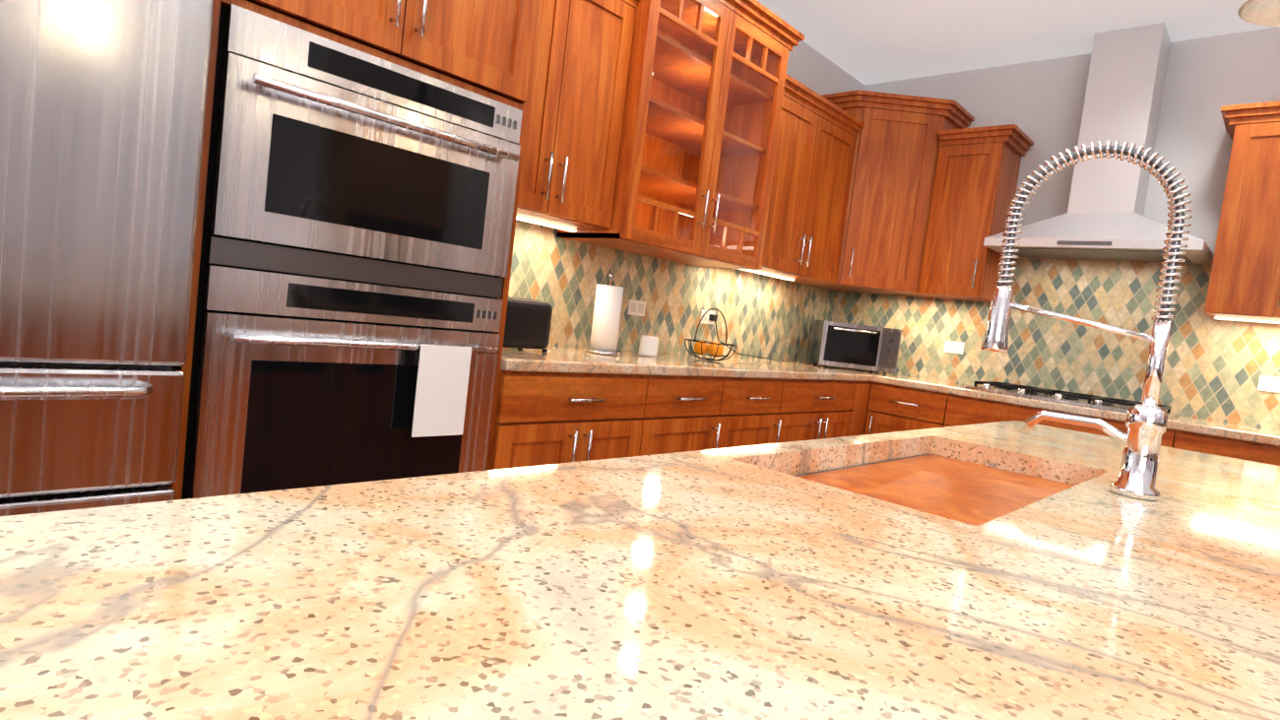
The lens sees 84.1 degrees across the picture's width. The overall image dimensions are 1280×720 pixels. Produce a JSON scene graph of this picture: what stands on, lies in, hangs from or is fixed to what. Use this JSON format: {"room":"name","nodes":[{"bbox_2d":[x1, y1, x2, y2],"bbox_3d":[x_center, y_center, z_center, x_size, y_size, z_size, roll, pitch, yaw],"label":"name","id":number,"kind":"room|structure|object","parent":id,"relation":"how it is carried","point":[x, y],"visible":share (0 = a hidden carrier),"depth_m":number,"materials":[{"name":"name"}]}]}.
{"room":"kitchen","nodes":[
{"label":"kitchen","id":0,"kind":"room"},
{"bbox_2d":[786,40,864,95],"bbox_3d":[-0.362,-0.580,3.193,0.100,2.870,5.250,10,5,43],"label":"wall","id":1,"kind":"structure","parent":0,"point":[812,69],"depth_m":4.47,"materials":[{"name":"white paint"}]},
{"bbox_2d":[425,0,641,232],"bbox_3d":[-0.416,-1.012,2.717,0.346,0.905,0.663,10,5,43],"label":"upper cabinet","id":2,"kind":"object","parent":1,"relation":"attached to","point":[574,57],"depth_m":2.63,"materials":[{"name":"brown wood"}]},
{"bbox_2d":[693,78,854,283],"bbox_3d":[0.807,-0.950,4.040,0.346,0.905,0.923,10,5,43],"label":"upper cabinet","id":3,"kind":"object","parent":1,"relation":"attached to","point":[776,164],"depth_m":3.71,"materials":[{"name":"brown wood"}]},
{"bbox_2d":[756,0,1279,84],"bbox_3d":[1.209,-1.602,-1.344,8.450,0.100,10.050,10,5,43],"label":"ceiling","id":4,"kind":"structure","parent":0,"point":[868,41],"depth_m":3.87,"materials":[{"name":"grey paint"}]},
{"bbox_2d":[1238,0,1279,26],"bbox_3d":[1.388,-1.199,1.372,0.224,0.993,0.224,10,5,43],"label":"pendant light","id":5,"kind":"object","parent":4,"relation":"hanging from","point":[1246,5],"visible":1,"depth_m":1.48,"materials":[{"name":"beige glass"}]},
{"bbox_2d":[863,26,1279,253],"bbox_3d":[2.541,-0.282,4.004,3.090,2.870,0.100,10,5,43],"label":"wall","id":6,"kind":"structure","parent":0,"point":[1040,103],"depth_m":3.75,"materials":[{"name":"white paint"}]},
{"bbox_2d":[403,194,1279,462],"bbox_3d":[1.390,-0.247,2.777,3.084,0.840,3.255,10,5,43],"label":"backsplash","id":7,"kind":"structure","parent":6,"relation":"attached to","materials":[{"name":"tile"}]},
{"bbox_2d":[627,299,645,316],"label":"outlet plates","id":8,"kind":"object","parent":7,"relation":"attached to","point":[635,307],"depth_m":3.53,"materials":[{"name":"white plastic"}]},
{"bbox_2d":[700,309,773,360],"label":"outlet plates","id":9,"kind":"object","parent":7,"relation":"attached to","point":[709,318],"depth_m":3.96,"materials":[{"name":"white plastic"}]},
{"bbox_2d":[943,340,964,354],"label":"outlet plates","id":10,"kind":"object","parent":7,"relation":"attached to","point":[951,347],"depth_m":4.44,"materials":[{"name":"white plastic"}]},
{"bbox_2d":[1257,375,1279,392],"label":"outlet plates","id":11,"kind":"object","parent":7,"relation":"attached to","point":[1265,382],"depth_m":3.43,"materials":[{"name":"white plastic"}]},
{"bbox_2d":[779,91,976,299],"bbox_3d":[1.490,-0.984,4.445,0.782,1.085,0.722,10,5,43],"label":"upper cabinet","id":12,"kind":"object","parent":6,"relation":"attached to","point":[901,145],"depth_m":4.24,"materials":[{"name":"brown wood"}]},
{"bbox_2d":[925,133,1023,303],"bbox_3d":[1.974,-0.823,4.245,0.358,0.905,0.346,10,5,43],"label":"upper cabinet","id":13,"kind":"object","parent":6,"relation":"attached to","point":[981,185],"depth_m":4.10,"materials":[{"name":"brown wood"}]},
{"bbox_2d":[983,22,1213,263],"bbox_3d":[2.462,-1.130,3.705,0.950,1.166,0.499,10,5,43],"label":"range hood","id":14,"kind":"object","parent":6,"relation":"attached to","point":[1103,219],"visible":0.85,"depth_m":3.67,"materials":[{"name":"silver metal"}]},
{"bbox_2d":[1197,110,1279,326],"bbox_3d":[3.048,-0.630,3.243,0.598,0.905,0.346,10,5,43],"label":"upper cabinet","id":15,"kind":"object","parent":6,"relation":"attached to","point":[1243,277],"depth_m":3.25,"materials":[{"name":"brown wood"}]},
{"bbox_3d":[0.855,1.341,-1.158,8.450,0.100,10.050,10,5,43],"label":"floor","id":16,"kind":"structure","parent":0,"visible":0},
{"bbox_2d":[0,0,224,515],"bbox_3d":[-1.572,-0.114,1.402,0.683,1.885,1.012,10,5,43],"label":"refrigerator","id":17,"kind":"object","parent":16,"relation":"on","point":[108,107],"depth_m":1.41,"materials":[{"name":"metal"}]},
{"bbox_2d":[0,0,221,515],"bbox_3d":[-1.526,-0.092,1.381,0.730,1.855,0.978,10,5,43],"label":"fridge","id":18,"kind":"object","parent":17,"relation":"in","point":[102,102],"depth_m":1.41,"materials":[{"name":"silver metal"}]},
{"bbox_2d":[185,0,535,499],"bbox_3d":[-0.935,0.011,2.100,0.602,1.700,0.830,10,5,43],"label":"double wall oven","id":19,"kind":"object","parent":16,"relation":"on","point":[246,246],"depth_m":1.81,"materials":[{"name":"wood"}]},
{"bbox_2d":[496,374,661,469],"bbox_3d":[-0.457,0.442,2.739,0.637,0.880,0.741,10,5,43],"label":"base cabinet","id":20,"kind":"object","parent":16,"relation":"on","point":[545,422],"depth_m":2.44,"materials":[{"name":"brown wood"}]},
{"bbox_2d":[508,346,1279,465],"bbox_3d":[1.338,0.189,2.805,3.084,0.040,3.255,10,5,43],"label":"countertop","id":21,"kind":"structure","parent":20,"relation":"on","point":[778,397],"depth_m":3.38,"materials":[{"name":"beige stone"}]},
{"bbox_2d":[502,296,552,352],"bbox_3d":[-0.491,-0.139,2.652,0.180,0.192,0.288,10,5,43],"label":"toaster","id":22,"kind":"object","parent":21,"relation":"on","point":[528,322],"visible":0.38,"depth_m":2.61,"materials":[{"name":"black plastic"}]},
{"bbox_2d":[584,272,623,355],"bbox_3d":[-0.140,-0.199,3.031,0.150,0.345,0.150,10,5,43],"label":"paper towel","id":23,"kind":"object","parent":21,"relation":"on","point":[606,319],"visible":1,"depth_m":2.98,"materials":[{"name":"white paper"}]},
{"bbox_2d":[639,334,658,356],"bbox_3d":[0.040,-0.065,3.280,0.086,0.092,0.086,10,5,43],"label":"speaker","id":24,"kind":"object","parent":21,"relation":"on","point":[648,346],"visible":0.98,"depth_m":3.24},
{"bbox_2d":[684,308,737,360],"bbox_3d":[0.358,-0.130,3.534,0.264,0.260,0.266,10,5,43],"label":"fruit basket","id":25,"kind":"object","parent":21,"relation":"on","point":[713,349],"visible":1,"depth_m":3.51,"materials":[{"name":"black metal"}]},
{"bbox_2d":[805,320,901,374],"bbox_3d":[1.360,-0.083,4.529,0.490,0.285,0.347,7,4,-2],"label":"toaster oven","id":26,"kind":"object","parent":21,"relation":"on","point":[853,346],"visible":1,"depth_m":4.39,"materials":[{"name":"silver metal"}]},
{"bbox_2d":[961,380,1181,418],"bbox_3d":[2.267,0.197,3.751,0.910,0.044,0.510,10,5,43],"label":"cooktop","id":27,"kind":"object","parent":21,"relation":"in","point":[1078,399],"depth_m":3.69,"materials":[{"name":"black metal"}]},
{"bbox_2d":[653,409,732,453],"bbox_3d":[-0.082,0.461,3.144,0.637,0.880,0.616,10,5,43],"label":"base cabinet","id":28,"kind":"object","parent":16,"relation":"on","point":[676,432],"depth_m":2.96,"materials":[{"name":"brown wood"}]},
{"bbox_2d":[728,425,787,447],"bbox_3d":[0.250,0.478,3.504,0.637,0.880,0.616,10,5,43],"label":"base cabinet","id":29,"kind":"object","parent":16,"relation":"on","point":[738,437],"depth_m":3.30,"materials":[{"name":"brown wood"}]},
{"bbox_2d":[783,447,1079,521],"bbox_3d":[0.423,0.660,0.978,0.698,0.880,2.486,10,5,43],"label":"sink","id":30,"kind":"object","parent":16,"relation":"on","point":[969,487],"depth_m":1.23,"materials":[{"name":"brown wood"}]},
{"bbox_2d":[0,420,1279,719],"bbox_3d":[0.544,0.229,0.838,0.950,0.060,2.820,10,5,43],"label":"island countertop","id":31,"kind":"structure","parent":30,"relation":"on","point":[728,583],"depth_m":0.47,"materials":[{"name":"beige stone"}]},
{"bbox_2d":[980,139,1192,502],"bbox_3d":[0.733,-0.078,1.169,0.284,0.549,0.124,10,5,43],"label":"faucet","id":32,"kind":"object","parent":31,"relation":"on","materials":[{"name":"silver metal"}]}
]}

